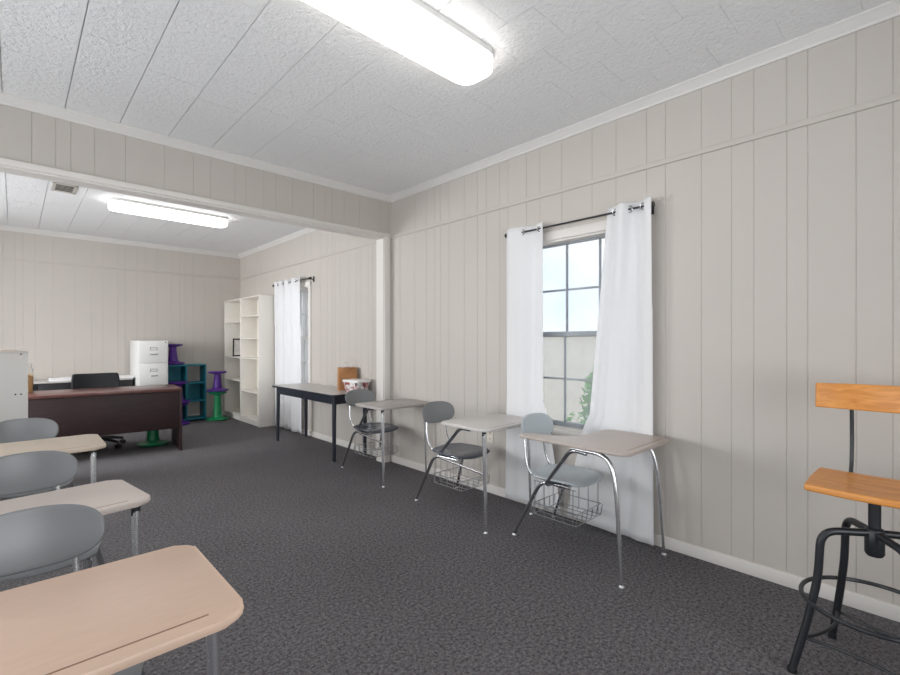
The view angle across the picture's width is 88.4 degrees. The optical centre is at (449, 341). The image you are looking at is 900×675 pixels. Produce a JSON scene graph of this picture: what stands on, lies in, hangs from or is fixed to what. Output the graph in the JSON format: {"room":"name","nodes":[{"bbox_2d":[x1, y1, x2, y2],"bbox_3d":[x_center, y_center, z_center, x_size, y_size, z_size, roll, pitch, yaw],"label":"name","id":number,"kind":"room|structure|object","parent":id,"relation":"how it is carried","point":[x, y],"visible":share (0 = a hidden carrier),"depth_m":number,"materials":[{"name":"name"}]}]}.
{"room":"classroom","nodes":[
{"label":"classroom","id":0,"kind":"room"},
{"bbox_2d":[0,230,239,414],"bbox_3d":[-5.597,-0.140,6.724,4.900,2.880,0.003,0,0,-43],"label":"wall","id":1,"kind":"structure","parent":0,"point":[70,320],"depth_m":7.05,"materials":[{"name":"paint"}]},
{"bbox_2d":[0,225,239,257],"bbox_3d":[-5.580,-1.549,6.707,4.900,0.062,0.046,0,0,-43],"label":"trim","id":2,"kind":"structure","parent":1,"relation":"attached to","point":[2,227],"depth_m":7.07,"materials":[{"name":"paint"}]},
{"bbox_2d":[0,256,239,279],"bbox_3d":[-5.592,-1.141,6.720,4.900,0.034,0.014,0,0,-43],"label":"trim","id":3,"kind":"structure","parent":1,"relation":"attached to","point":[1,257],"depth_m":7.08,"materials":[{"name":"paint"}]},
{"bbox_2d":[187,411,223,416],"bbox_3d":[-5.597,1.264,6.713,4.884,0.072,0.018,0,0,-43],"label":"baseboard","id":4,"kind":"structure","parent":1,"relation":"attached to","point":[210,414],"depth_m":8.03,"materials":[{"name":"paint"}]},
{"bbox_2d":[0,104,390,460],"bbox_3d":[-2.466,-0.140,3.410,4.900,2.880,0.120,0,0,-43],"label":"wall partition","id":5,"kind":"structure","parent":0,"point":[25,136],"depth_m":3.59,"materials":[{"name":"paint"}]},
{"bbox_2d":[0,158,389,462],"bbox_3d":[-2.357,0.064,3.513,4.560,2.472,0.156,0,0,-43],"label":"trim","id":6,"kind":"structure","parent":5,"relation":"attached to","point":[8,166],"depth_m":4.26,"materials":[{"name":"paint"}]},
{"bbox_2d":[0,91,390,202],"bbox_3d":[-2.409,-1.549,3.350,4.900,0.062,0.046,0,0,-43],"label":"trim","id":7,"kind":"structure","parent":5,"relation":"attached to","point":[7,99],"depth_m":3.58,"materials":[{"name":"paint"}]},
{"bbox_2d":[390,202,391,454],"bbox_3d":[-0.644,-0.150,5.041,0.020,2.760,0.020,0,0,-43],"label":"trim","id":8,"kind":"structure","parent":5,"relation":"attached to","point":[390,202],"depth_m":5.03,"materials":[{"name":"paint"}]},
{"bbox_2d":[0,0,890,253],"bbox_3d":[-2.255,-1.586,2.980,5.181,0.013,10.029,0,0,-43],"label":"ceiling","id":9,"kind":"structure","parent":0,"point":[290,84],"depth_m":2.77,"materials":[{"name":"white tile"}]},
{"bbox_2d":[51,182,78,193],"bbox_3d":[-3.958,-1.577,4.749,0.200,0.006,0.340,0,0,-43],"label":"ceiling vent","id":10,"kind":"object","parent":9,"relation":"in","point":[60,187],"visible":0.93,"depth_m":4.74,"materials":[{"name":"metal"}]},
{"bbox_2d":[0,0,175,226],"bbox_3d":[-2.152,-1.650,3.078,5.500,0.100,10.630,0,0,-43],"label":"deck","id":11,"kind":"object","parent":9,"relation":"attached to","point":[88,0],"depth_m":2.75,"materials":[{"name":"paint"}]},
{"bbox_2d":[108,197,227,227],"bbox_3d":[-3.324,-1.531,5.527,1.226,0.098,0.256,0,0,-43],"label":"ceiling light","id":12,"kind":"object","parent":9,"relation":"attached to","point":[116,204],"visible":1,"depth_m":5.42,"materials":[{"name":"white plastic"}]},
{"bbox_2d":[302,0,492,84],"bbox_3d":[-0.263,-1.531,2.193,1.226,0.098,0.256,0,0,-43],"label":"ceiling light","id":13,"kind":"object","parent":9,"relation":"attached to","point":[413,29],"visible":1,"depth_m":2.24,"materials":[{"name":"white plastic"}]},
{"bbox_2d":[0,415,899,674],"bbox_3d":[-2.152,1.300,3.078,4.900,0.001,10.030,0,0,-43],"label":"floor","id":14,"kind":"structure","parent":0,"point":[334,571],"depth_m":2.49,"materials":[{"name":"grey carpet"}]},
{"bbox_2d":[0,350,28,421],"bbox_3d":[-4.085,0.686,3.872,0.820,1.228,0.370,0,0,-43],"label":"cabinet","id":15,"kind":"object","parent":14,"relation":"on","point":[13,363],"visible":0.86,"depth_m":3.96,"materials":[{"name":"metal"}]},
{"bbox_2d":[0,418,105,566],"bbox_3d":[-2.473,0.896,2.741,0.610,0.808,0.902,0,0,-43],"label":"school desk","id":16,"kind":"object","parent":14,"relation":"on","point":[22,435],"visible":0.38,"depth_m":2.75,"materials":[{"name":"beige laminate"}]},
{"bbox_2d":[0,451,150,581],"bbox_3d":[-1.620,0.896,1.797,0.649,0.808,0.938,0,0,-43],"label":"school desk","id":17,"kind":"object","parent":14,"relation":"on","point":[24,472],"visible":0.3,"depth_m":1.86,"materials":[{"name":"silver metal"}]},
{"bbox_2d":[83,558,92,569],"bbox_3d":[-1.672,1.009,1.894,0.305,0.223,0.326,0,0,-43],"label":"basket","id":18,"kind":"object","parent":17,"relation":"on","point":[85,563],"depth_m":2.00,"materials":[{"name":"metal"}]},
{"bbox_2d":[131,506,140,515],"bbox_3d":[-1.173,0.624,1.726,0.030,0.042,0.031,0,0,-43],"label":"socket","id":19,"kind":"object","parent":17,"relation":"attached to","point":[136,511],"depth_m":1.72,"materials":[{"name":"black metal"}]},
{"bbox_2d":[33,378,132,390],"bbox_3d":[-5.431,0.915,6.468,1.590,0.770,0.517,0,0,-43],"label":"credenza","id":20,"kind":"object","parent":14,"relation":"on","point":[38,385],"visible":0.11,"depth_m":6.26,"materials":[{"name":"laminate"}]},
{"bbox_2d":[48,377,71,380],"bbox_3d":[-5.349,0.513,6.395,0.219,0.034,0.288,0,0,44],"label":"paper stack","id":21,"kind":"object","parent":20,"relation":"on","point":[60,378],"visible":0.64,"depth_m":6.31,"materials":[{"name":"white paper"}]},
{"bbox_2d":[119,375,134,377],"bbox_3d":[-4.862,0.515,6.855,0.219,0.029,0.288,0,0,44],"label":"paper stack","id":22,"kind":"object","parent":20,"relation":"on","point":[120,376],"visible":0.64,"depth_m":6.84,"materials":[{"name":"white paper"}]},
{"bbox_2d":[71,373,125,452],"bbox_3d":[-4.339,0.848,5.703,0.587,0.903,0.576,0,0,-43],"label":"office chair","id":23,"kind":"object","parent":14,"relation":"on","point":[91,380],"visible":0.43,"depth_m":5.86,"materials":[{"name":"black fabric"}]},
{"bbox_2d":[28,384,181,449],"bbox_3d":[-4.045,0.927,5.327,1.582,0.745,0.690,0,0,-38],"label":"office desk","id":24,"kind":"object","parent":14,"relation":"on","point":[128,409],"visible":0.6,"depth_m":5.16,"materials":[{"name":"brown wood"}]},
{"bbox_2d":[28,363,32,392],"bbox_3d":[-4.662,0.394,5.088,0.120,0.322,0.120,0,0,-43],"label":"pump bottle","id":25,"kind":"object","parent":24,"relation":"on","point":[30,377],"visible":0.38,"depth_m":5.08,"materials":[{"name":"clear plastic"}]},
{"bbox_2d":[0,504,243,674],"bbox_3d":[-0.966,0.896,1.132,0.610,0.808,0.902,0,0,-43],"label":"school desk","id":26,"kind":"object","parent":14,"relation":"on","point":[112,618],"visible":1,"depth_m":1.03,"materials":[{"name":"laminate"}]},
{"bbox_2d":[130,341,167,385],"bbox_3d":[-4.611,0.640,7.086,0.380,1.320,0.706,0,0,-43],"label":"file cabinet","id":27,"kind":"object","parent":14,"relation":"on","point":[148,359],"visible":0.48,"depth_m":6.86,"materials":[{"name":"white metal"}]},
{"bbox_2d":[137,430,168,446],"bbox_3d":[-3.757,1.064,5.847,0.344,0.472,0.344,0,0,-43],"label":"stool","id":28,"kind":"object","parent":14,"relation":"on","point":[152,439],"visible":0.49,"depth_m":5.79,"materials":[{"name":"green plastic"}]},
{"bbox_2d":[182,403,190,424],"bbox_3d":[-4.271,1.131,7.264,0.344,0.337,0.344,0,0,-43],"label":"stool","id":29,"kind":"object","parent":14,"relation":"on","point":[183,404],"visible":0.24,"depth_m":7.25,"materials":[{"name":"purple plastic"}]},
{"bbox_2d":[168,381,189,402],"bbox_3d":[-4.269,0.791,7.266,0.344,0.337,0.344,0,0,-43],"label":"stool","id":30,"kind":"object","parent":29,"relation":"on","point":[177,383],"visible":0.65,"depth_m":7.22,"materials":[{"name":"purple plastic"}]},
{"bbox_2d":[168,364,206,420],"bbox_3d":[-4.381,0.835,7.621,0.598,0.930,0.304,0,0,-43],"label":"cubby shelf","id":31,"kind":"object","parent":14,"relation":"on","point":[194,391],"visible":0.46,"depth_m":7.71,"materials":[{"name":"teal laminate"}]},
{"bbox_2d":[168,344,184,364],"bbox_3d":[-4.496,0.202,7.508,0.344,0.337,0.344,0,0,-43],"label":"stool","id":32,"kind":"object","parent":31,"relation":"on","point":[172,359],"visible":0.79,"depth_m":7.45,"materials":[{"name":"purple plastic"}]},
{"bbox_2d":[206,391,228,420],"bbox_3d":[-3.874,1.064,7.707,0.344,0.472,0.344,0,0,-43],"label":"stool","id":33,"kind":"object","parent":14,"relation":"on","point":[217,409],"visible":0.91,"depth_m":7.65,"materials":[{"name":"green plastic"}]},
{"bbox_2d":[206,371,228,391],"bbox_3d":[-3.874,0.656,7.707,0.344,0.337,0.344,0,0,-43],"label":"stool","id":34,"kind":"object","parent":33,"relation":"on","point":[217,384],"visible":1,"depth_m":7.65,"materials":[{"name":"purple plastic"}]},
{"bbox_2d":[224,298,239,419],"bbox_3d":[-3.625,0.290,7.994,0.270,2.020,0.798,0,0,-43],"label":"bookcase","id":35,"kind":"object","parent":14,"relation":"on","point":[231,307],"visible":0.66,"depth_m":8.24,"materials":[{"name":"white laminate"}]},
{"bbox_2d":[233,338,239,356],"bbox_3d":[-3.595,0.094,7.946,0.250,0.309,0.100,0,0,-21],"label":"picture frame","id":36,"kind":"object","parent":35,"relation":"on","point":[236,341],"visible":0.41,"depth_m":7.92,"materials":[{"name":"black plastic"}]},
{"bbox_2d":[234,340,239,354],"bbox_3d":[-3.595,0.094,7.946,0.208,0.264,0.075,0,0,-21],"label":"picture","id":37,"kind":"object","parent":36,"relation":"attached to","point":[236,342],"depth_m":7.92},
{"bbox_2d":[240,295,274,426],"bbox_3d":[-3.076,0.290,7.412,0.270,2.020,0.798,0,0,-43],"label":"bookcase","id":38,"kind":"object","parent":14,"relation":"on","point":[257,327],"visible":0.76,"depth_m":7.52,"materials":[{"name":"white laminate"}]},
{"bbox_2d":[272,383,366,462],"bbox_3d":[-1.610,0.932,5.661,0.515,0.736,1.600,0,0,-43],"label":"work table","id":39,"kind":"object","parent":14,"relation":"on","point":[306,391],"visible":0.85,"depth_m":5.48,"materials":[{"name":"metal"}]},
{"bbox_2d":[337,362,356,390],"bbox_3d":[-1.213,0.400,5.458,0.210,0.328,0.110,0,0,-25],"label":"paper bag","id":40,"kind":"object","parent":39,"relation":"on","point":[344,372],"visible":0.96,"depth_m":5.41,"materials":[{"name":"brown paper"}]},
{"bbox_2d":[342,379,370,391],"bbox_3d":[-1.064,0.496,5.268,0.276,0.136,0.216,0,0,37],"label":"plastic tub","id":41,"kind":"object","parent":39,"relation":"on","point":[349,384],"visible":0.95,"depth_m":5.20,"materials":[{"name":"white plastic"}]},
{"bbox_2d":[341,389,428,487],"bbox_3d":[-0.684,0.896,4.597,0.610,0.808,0.902,0,0,-43],"label":"school desk","id":42,"kind":"object","parent":14,"relation":"on","point":[364,398],"visible":0.96,"depth_m":4.55,"materials":[{"name":"silver metal"}]},
{"bbox_2d":[354,431,397,457],"bbox_3d":[-0.745,1.009,4.662,0.305,0.223,0.326,0,0,-43],"label":"basket","id":43,"kind":"object","parent":42,"relation":"on","point":[359,432],"depth_m":4.59,"materials":[{"name":"metal"}]},
{"bbox_2d":[415,401,532,533],"bbox_3d":[0.154,0.896,3.600,0.610,0.808,0.902,0,0,-43],"label":"school desk","id":44,"kind":"object","parent":14,"relation":"on","point":[435,411],"visible":0.98,"depth_m":3.54,"materials":[{"name":"silver metal"}]},
{"bbox_2d":[434,455,489,491],"bbox_3d":[0.093,1.009,3.665,0.305,0.223,0.326,0,0,-43],"label":"basket","id":45,"kind":"object","parent":44,"relation":"on","point":[443,457],"depth_m":3.58,"materials":[{"name":"metal"}]},
{"bbox_2d":[512,413,668,588],"bbox_3d":[0.843,0.896,2.927,0.617,0.808,0.876,0,0,-43],"label":"school desk","id":46,"kind":"object","parent":14,"relation":"on","point":[535,426],"visible":1,"depth_m":2.83,"materials":[{"name":"laminate"}]},
{"bbox_2d":[533,480,602,526],"bbox_3d":[0.764,1.009,2.999,0.305,0.223,0.326,0,0,-43],"label":"basket","id":47,"kind":"object","parent":46,"relation":"on","point":[560,485],"depth_m":2.95,"materials":[{"name":"metal"}]},
{"bbox_2d":[787,383,899,674],"bbox_3d":[1.643,0.742,1.786,0.555,1.116,0.492,0,0,-43],"label":"stool","id":48,"kind":"object","parent":14,"relation":"on","point":[875,491],"visible":1,"depth_m":1.84,"materials":[{"name":"orange wood"}]},
{"bbox_2d":[240,16,899,605],"bbox_3d":[-0.370,-0.140,4.762,0.003,2.880,10.030,0,0,-43],"label":"wall","id":49,"kind":"structure","parent":0,"point":[776,258],"depth_m":2.69,"materials":[{"name":"paint"}]},
{"bbox_2d":[238,228,317,257],"bbox_3d":[-2.287,-1.549,6.755,0.046,0.062,4.498,0,0,-43],"label":"trim","id":50,"kind":"structure","parent":49,"relation":"attached to","point":[302,232],"depth_m":7.12,"materials":[{"name":"paint"}]},
{"bbox_2d":[272,276,313,286],"bbox_3d":[-2.293,-0.861,6.731,0.087,0.075,1.239,0,0,-43],"label":"curtain rod","id":51,"kind":"object","parent":49,"relation":"attached to","point":[310,278],"visible":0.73,"depth_m":6.33,"materials":[{"name":"black metal"}]},
{"bbox_2d":[274,281,283,426],"bbox_3d":[-2.606,0.179,7.030,0.070,2.194,0.359,0,0,-43],"label":"curtain","id":52,"kind":"object","parent":51,"relation":"hanging from","point":[278,286],"visible":0.81,"depth_m":6.94,"materials":[{"name":"white fabric"}]},
{"bbox_2d":[284,276,300,432],"bbox_3d":[-2.264,0.184,6.666,0.068,2.204,0.600,0,0,-43],"label":"curtain","id":53,"kind":"object","parent":51,"relation":"hanging from","point":[292,327],"visible":0.91,"depth_m":6.62,"materials":[{"name":"white fabric"}]},
{"bbox_2d":[300,281,310,382],"bbox_3d":[-2.220,-0.048,6.790,0.200,1.595,1.030,0,0,-43],"label":"window","id":54,"kind":"structure","parent":49,"relation":"in","point":[305,287],"depth_m":6.68,"materials":[{"name":"glass"}]},
{"bbox_2d":[240,240,375,279],"bbox_3d":[-2.274,-1.141,6.768,0.014,0.034,4.498,0,0,-43],"label":"trim","id":55,"kind":"structure","parent":49,"relation":"attached to","point":[374,241],"depth_m":6.25,"materials":[{"name":"paint"}]},
{"bbox_2d":[283,427,375,455],"bbox_3d":[-2.282,1.264,6.773,0.018,0.072,4.480,0,0,-43],"label":"baseboard","id":56,"kind":"structure","parent":49,"relation":"attached to","point":[343,443],"depth_m":5.86,"materials":[{"name":"paint"}]},
{"bbox_2d":[487,432,493,442],"bbox_3d":[0.347,0.810,3.994,0.010,0.116,0.072,0,0,-43],"label":"wall outlet","id":57,"kind":"object","parent":49,"relation":"attached to","point":[490,435],"visible":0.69,"depth_m":3.99,"materials":[{"name":"plastic"}]},
{"bbox_2d":[543,220,606,435],"bbox_3d":[0.964,-0.048,3.421,0.200,1.595,1.030,0,0,-43],"label":"window","id":58,"kind":"structure","parent":49,"relation":"in","point":[596,230],"depth_m":3.46,"materials":[{"name":"paint"}]},
{"bbox_2d":[504,201,654,237],"bbox_3d":[0.889,-0.861,3.364,0.087,0.075,1.204,0,0,-43],"label":"curtain rod","id":59,"kind":"object","parent":49,"relation":"attached to","point":[653,202],"visible":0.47,"depth_m":3.24,"materials":[{"name":"black metal"}]},
{"bbox_2d":[505,221,559,514],"bbox_3d":[0.643,0.181,3.598,0.517,2.189,0.060,0,0,44],"label":"curtain","id":60,"kind":"object","parent":59,"relation":"hanging from","point":[524,251],"visible":0.86,"depth_m":3.65,"materials":[{"name":"white fabric"}]},
{"bbox_2d":[567,196,653,545],"bbox_3d":[1.062,0.184,3.147,0.065,2.194,0.656,0,0,-42],"label":"curtain","id":61,"kind":"object","parent":59,"relation":"hanging from","point":[622,383],"visible":0.92,"depth_m":3.04,"materials":[{"name":"white fabric"}]},
{"bbox_2d":[390,0,899,202],"bbox_3d":[1.198,-1.549,3.067,0.046,0.062,5.412,0,0,-43],"label":"trim","id":62,"kind":"structure","parent":49,"relation":"attached to","point":[889,10],"depth_m":2.78,"materials":[{"name":"paint"}]},
{"bbox_2d":[391,455,899,621],"bbox_3d":[1.216,1.264,3.071,0.018,0.072,5.394,0,0,-43],"label":"baseboard","id":63,"kind":"structure","parent":49,"relation":"attached to","point":[884,609],"depth_m":2.59,"materials":[{"name":"paint"}]},
{"bbox_2d":[391,93,899,238],"bbox_3d":[1.211,-1.141,3.079,0.014,0.034,5.412,0,0,-43],"label":"trim","id":64,"kind":"structure","parent":49,"relation":"attached to","point":[894,97],"depth_m":2.79,"materials":[{"name":"paint"}]},
{"label":"outside","id":65,"kind":"structure","parent":0,"visible":0},
{"label":"lawn","id":66,"kind":"structure","parent":65,"visible":0},
{"bbox_2d":[543,337,595,422],"bbox_3d":[-1.470,0.750,10.918,0.060,1.800,20.890,0,0,-43],"label":"fence","id":67,"kind":"object","parent":66,"relation":"on","point":[580,351],"visible":0.02,"depth_m":7.34,"materials":[{"name":"paint"}]},
{"bbox_2d":[566,366,593,423],"bbox_3d":[1.270,0.928,4.204,0.388,1.448,0.610,0,0,-21],"label":"shrub","id":68,"kind":"object","parent":66,"relation":"on","point":[586,409],"visible":0.09,"depth_m":4.10,"materials":[{"name":"green plant"}]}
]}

